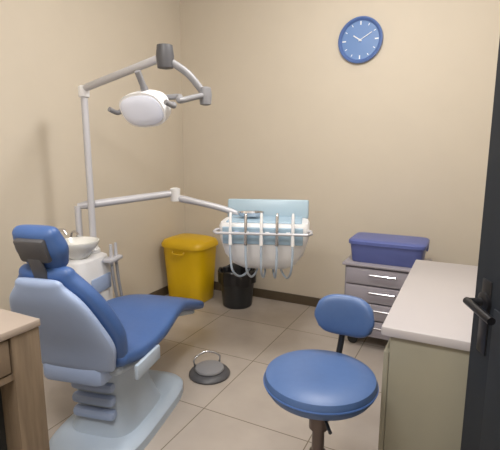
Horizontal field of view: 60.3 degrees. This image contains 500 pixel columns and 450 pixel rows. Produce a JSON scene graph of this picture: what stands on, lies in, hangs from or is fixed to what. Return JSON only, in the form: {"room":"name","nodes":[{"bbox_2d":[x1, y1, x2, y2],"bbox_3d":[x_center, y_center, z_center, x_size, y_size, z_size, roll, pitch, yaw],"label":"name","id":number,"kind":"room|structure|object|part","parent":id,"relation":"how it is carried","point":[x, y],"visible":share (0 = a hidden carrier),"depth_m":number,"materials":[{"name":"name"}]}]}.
{"room":"dental clinic","nodes":[
{"label":"dental clinic","id":0,"kind":"room"},
{"bbox_2d":[0,0,185,310],"bbox_3d":[-1.675,-0.452,2.420,0.100,2.850,4.266,5,11,27],"label":"wall","id":1,"kind":"structure","parent":0,"point":[49,49],"depth_m":3.17,"materials":[{"name":"beige paint"}]},
{"bbox_2d":[149,285,168,295],"bbox_3d":[-1.627,0.915,2.628,0.014,0.085,4.252,5,11,27],"label":"baseboard","id":2,"kind":"structure","parent":1,"relation":"attached to","point":[163,291],"depth_m":4.13,"materials":[{"name":"brown wood"}]},
{"bbox_2d":[42,290,388,449],"bbox_3d":[-0.312,1.121,1.992,3.160,0.100,4.466,5,11,27],"label":"floor","id":3,"kind":"structure","parent":0,"point":[238,412],"depth_m":2.58,"materials":[{"name":"beige tile"}]},
{"bbox_2d":[0,308,49,449],"bbox_3d":[-0.961,0.731,1.253,0.532,0.875,0.510,5,11,27],"label":"desk","id":4,"kind":"object","parent":3,"relation":"on","point":[23,416],"visible":1,"depth_m":1.28,"materials":[{"name":"brown wood"}]},
{"bbox_3d":[-0.774,0.402,1.060,0.020,0.100,0.375,5,11,27],"label":"drawer","id":5,"kind":"part","parent":4,"relation":"part of","materials":[{"name":"brown wood"}]},
{"bbox_2d":[59,228,122,300],"bbox_3d":[-1.051,0.464,2.764,0.365,0.926,0.369,3,10,14],"label":"dental spittoon unit","id":6,"kind":"object","parent":3,"relation":"on","point":[97,269],"visible":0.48,"depth_m":2.72,"materials":[{"name":"white plastic"}]},
{"bbox_3d":[-1.124,0.127,2.772,0.092,0.187,0.020,6,12,32],"label":"rinse spout","id":7,"kind":"part","parent":6,"relation":"part of","materials":[{"name":"silver metal"}]},
{"bbox_2d":[65,236,99,259],"bbox_3d":[-1.067,0.153,2.658,0.264,0.115,0.264,3,10,14],"label":"bowl","id":8,"kind":"object","parent":6,"relation":"on","point":[80,248],"depth_m":2.63,"materials":[{"name":"white ceramic"}]},
{"bbox_3d":[-0.941,0.372,2.729,0.012,0.100,0.200,3,10,14],"label":"control panel","id":9,"kind":"part","parent":6,"relation":"part of","materials":[{"name":"blue plastic"}]},
{"bbox_2d":[78,43,211,253],"bbox_3d":[-0.703,-0.330,2.343,1.025,1.164,0.358,7,12,33],"label":"lamp","id":10,"kind":"object","parent":6,"relation":"on","point":[146,107],"visible":0.98,"depth_m":2.10,"materials":[{"name":"grey metal"}]},
{"bbox_3d":[-0.668,-0.575,2.169,0.098,0.038,0.047,-5,11,-24],"label":"handle","id":11,"kind":"part","parent":10,"relation":"part of","materials":[{"name":"grey plastic"}]},
{"bbox_3d":[-0.716,-0.828,2.364,0.816,0.111,0.044,9,13,41],"label":"spring arm","id":12,"kind":"part","parent":10,"relation":"part of","materials":[{"name":"grey metal"}]},
{"bbox_3d":[-0.358,-0.546,1.948,0.047,0.037,0.098,1,10,6],"label":"handle","id":13,"kind":"part","parent":10,"relation":"part of","materials":[{"name":"grey plastic"}]},
{"bbox_3d":[-0.316,-0.731,2.114,0.216,0.198,0.040,-1,10,-5],"label":"drop arm","id":14,"kind":"part","parent":10,"relation":"part of","materials":[{"name":"grey plastic"}]},
{"bbox_2d":[74,187,312,278],"bbox_3d":[-0.366,0.050,2.848,1.535,0.564,0.464,1,10,5],"label":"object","id":15,"kind":"object","parent":6,"relation":"attached to","point":[276,239],"visible":1,"depth_m":2.73,"materials":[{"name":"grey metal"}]},
{"bbox_3d":[-1.118,0.025,2.815,0.042,0.300,0.042,0,10,0],"label":"pivot post","id":16,"kind":"part","parent":15,"relation":"part of","materials":[{"name":"grey metal"}]},
{"bbox_3d":[-0.819,-0.171,2.889,0.638,0.103,0.052,-4,11,-19],"label":"swing arm","id":17,"kind":"part","parent":15,"relation":"part of","materials":[{"name":"grey metal"}]},
{"bbox_3d":[-0.214,-0.108,2.998,0.622,0.212,0.052,0,10,1],"label":"balance arm","id":18,"kind":"part","parent":15,"relation":"part of","materials":[{"name":"grey metal"}]},
{"bbox_2d":[237,211,263,216],"bbox_3d":[0.005,-0.072,2.854,0.186,0.030,0.112,0,10,0],"label":"dish","id":19,"kind":"object","parent":15,"relation":"on","point":[241,213],"visible":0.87,"depth_m":2.82,"materials":[{"name":"silver metal"}]},
{"bbox_3d":[0.076,0.069,2.662,0.500,0.110,0.024,1,10,8],"label":"control panel","id":20,"kind":"part","parent":15,"relation":"part of","materials":[{"name":"blue plastic"}]},
{"bbox_3d":[0.123,-0.112,2.969,0.560,0.130,0.056,1,10,8],"label":"instrument rail","id":21,"kind":"part","parent":15,"relation":"part of","materials":[{"name":"blue plastic"}]},
{"bbox_2d":[9,224,203,449],"bbox_3d":[-0.679,0.444,2.317,0.614,1.121,1.381,3,10,14],"label":"dental chair","id":22,"kind":"object","parent":3,"relation":"on","point":[107,350],"visible":0.94,"depth_m":1.86,"materials":[{"name":"blue leather"}]},
{"bbox_3d":[-0.768,0.361,1.785,0.480,0.451,0.240,3,10,14],"label":"backrest","id":23,"kind":"part","parent":22,"relation":"part of","materials":[{"name":"blue leather"}]},
{"bbox_3d":[-0.468,0.627,1.975,0.020,0.070,0.220,3,10,14],"label":"trim","id":24,"kind":"part","parent":22,"relation":"part of","materials":[{"name":"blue plastic"}]},
{"bbox_3d":[-0.611,0.544,2.433,0.504,0.245,1.161,3,10,14],"label":"seat","id":25,"kind":"part","parent":22,"relation":"part of","materials":[{"name":"blue leather"}]},
{"bbox_2d":[161,233,217,301],"bbox_3d":[-0.565,0.399,4.052,0.476,0.607,0.420,5,11,27],"label":"pedal bin","id":26,"kind":"object","parent":3,"relation":"on","point":[190,258],"visible":0.84,"depth_m":3.91,"materials":[{"name":"yellow plastic"}]},
{"bbox_3d":[-0.560,0.143,4.016,0.476,0.090,0.400,5,11,27],"label":"lid","id":27,"kind":"part","parent":26,"relation":"part of","materials":[{"name":"yellow plastic"}]},
{"bbox_2d":[189,350,229,384],"bbox_3d":[-0.255,0.881,2.704,0.260,0.126,0.260,-4,11,-20],"label":"foot pedal","id":28,"kind":"object","parent":3,"relation":"on","point":[207,372],"visible":1,"depth_m":2.66,"materials":[{"name":"grey plastic"}]},
{"bbox_3d":[-0.278,0.855,2.763,0.184,0.096,0.028,-4,11,-20],"label":"bail handle","id":29,"kind":"part","parent":28,"relation":"part of","materials":[{"name":"silver metal"}]},
{"bbox_2d":[218,263,255,308],"bbox_3d":[-0.116,0.556,3.903,0.354,0.350,0.349,5,11,27],"label":"basket","id":30,"kind":"object","parent":3,"relation":"on","point":[237,292],"visible":0.81,"depth_m":3.79,"materials":[{"name":"black plastic"}]},
{"bbox_2d":[263,294,378,449],"bbox_3d":[0.255,0.714,1.553,0.532,0.855,0.508,5,11,27],"label":"stool","id":31,"kind":"object","parent":3,"relation":"on","point":[320,387],"visible":1,"depth_m":1.48,"materials":[{"name":"blue leather"}]},
{"bbox_3d":[0.244,0.543,1.502,0.390,0.079,0.390,5,11,27],"label":"seat","id":32,"kind":"part","parent":31,"relation":"part of","materials":[{"name":"blue leather"}]},
{"bbox_3d":[0.241,0.628,1.406,0.016,0.017,0.168,-1,10,-6],"label":"height lever","id":33,"kind":"part","parent":31,"relation":"part of","materials":[{"name":"black plastic"}]},
{"bbox_3d":[0.362,0.346,1.635,0.228,0.160,0.066,5,11,27],"label":"backrest","id":34,"kind":"part","parent":31,"relation":"part of","materials":[{"name":"blue leather"}]},
{"bbox_2d":[342,254,431,342],"bbox_3d":[0.981,0.558,3.117,0.560,0.618,0.406,5,11,27],"label":"trolley","id":35,"kind":"object","parent":3,"relation":"on","point":[379,285],"visible":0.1,"depth_m":2.97,"materials":[{"name":"grey paint"}]},
{"bbox_3d":[0.905,0.490,2.953,0.500,0.115,0.018,5,11,27],"label":"drawer","id":36,"kind":"part","parent":35,"relation":"part of","materials":[{"name":"grey paint"}]},
{"bbox_3d":[0.905,0.366,2.931,0.500,0.115,0.018,5,11,27],"label":"drawer","id":37,"kind":"part","parent":35,"relation":"part of","materials":[{"name":"grey paint"}]},
{"bbox_3d":[0.905,0.613,2.975,0.500,0.115,0.018,5,11,27],"label":"drawer","id":38,"kind":"part","parent":35,"relation":"part of","materials":[{"name":"grey paint"}]},
{"bbox_3d":[0.905,0.736,2.997,0.500,0.115,0.018,5,11,27],"label":"drawer","id":39,"kind":"part","parent":35,"relation":"part of","materials":[{"name":"grey paint"}]},
{"bbox_3d":[0.896,0.473,2.932,0.190,0.010,0.029,5,11,27],"label":"handle","id":40,"kind":"part","parent":35,"relation":"part of","materials":[{"name":"silver metal"}]},
{"bbox_3d":[0.896,0.350,2.910,0.190,0.010,0.029,5,11,27],"label":"handle","id":41,"kind":"part","parent":35,"relation":"part of","materials":[{"name":"silver metal"}]},
{"bbox_2d":[349,232,429,267],"bbox_3d":[0.985,0.172,3.056,0.524,0.164,0.330,5,11,27],"label":"storage box","id":42,"kind":"object","parent":35,"relation":"on","point":[375,248],"visible":0.98,"depth_m":2.94,"materials":[{"name":"blue plastic"}]},
{"bbox_2d":[350,243,425,267],"bbox_3d":[0.985,0.189,3.059,0.500,0.130,0.314,5,11,27],"label":"tub","id":43,"kind":"object","parent":42,"relation":"in","point":[375,253],"depth_m":2.92,"materials":[{"name":"blue plastic"}]},
{"bbox_3d":[0.985,0.107,3.045,0.516,0.033,0.330,5,11,27],"label":"lid","id":44,"kind":"part","parent":42,"relation":"part of","materials":[{"name":"blue plastic"}]},
{"bbox_2d":[378,337,469,449],"bbox_3d":[0.957,0.704,1.868,0.638,0.765,1.006,5,11,27],"label":"base cabinet","id":45,"kind":"object","parent":3,"relation":"on","point":[423,392],"visible":0.52,"depth_m":1.47,"materials":[{"name":"beige laminate"}]},
{"bbox_3d":[0.586,0.704,1.767,0.018,0.610,0.491,5,11,27],"label":"door","id":46,"kind":"part","parent":45,"relation":"part of","materials":[{"name":"beige laminate"}]},
{"bbox_2d":[381,260,477,350],"bbox_3d":[0.966,0.311,1.795,0.631,0.035,1.030,5,11,27],"label":"countertop","id":47,"kind":"structure","parent":45,"relation":"on","point":[429,307],"depth_m":1.67,"materials":[{"name":"white laminate"}]},
{"bbox_2d":[179,0,499,297],"bbox_3d":[0.679,-0.669,3.651,3.160,2.850,0.100,5,11,27],"label":"wall","id":48,"kind":"structure","parent":0,"point":[397,141],"depth_m":3.54,"materials":[{"name":"beige paint"}]},
{"bbox_2d":[214,281,321,306],"bbox_3d":[0.653,0.701,3.841,2.960,0.085,0.014,5,11,27],"label":"baseboard","id":49,"kind":"structure","parent":48,"relation":"attached to","point":[263,293],"depth_m":4.01,"materials":[{"name":"brown wood"}]},
{"bbox_2d":[338,16,382,63],"bbox_3d":[0.857,-1.437,3.343,0.346,0.346,0.038,5,11,27],"label":"wall clock","id":50,"kind":"object","parent":48,"relation":"attached to","point":[360,39],"visible":1,"depth_m":3.34,"materials":[{"name":"blue plastic"}]},
{"bbox_3d":[0.825,0.216,0.677,0.122,2.140,0.870,5,11,27],"label":"trim","id":51,"kind":"structure","parent":0,"visible":0},
{"bbox_2d":[460,39,499,449],"bbox_3d":[0.586,0.218,0.778,0.099,2.080,0.802,1,10,3],"label":"door","id":52,"kind":"structure","parent":51,"relation":"attached to","point":[481,419],"depth_m":1.10,"materials":[{"name":"grey paint"}]},
{"bbox_3d":[0.582,0.247,1.075,0.058,0.200,0.148,1,10,3],"label":"handle","id":53,"kind":"part","parent":52,"relation":"part of","materials":[{"name":"black metal"}]},
{"bbox_3d":[0.592,0.169,0.768,0.006,1.740,0.580,1,10,3],"label":"panel","id":54,"kind":"part","parent":52,"relation":"part of","materials":[{"name":"black wood"}]}
]}

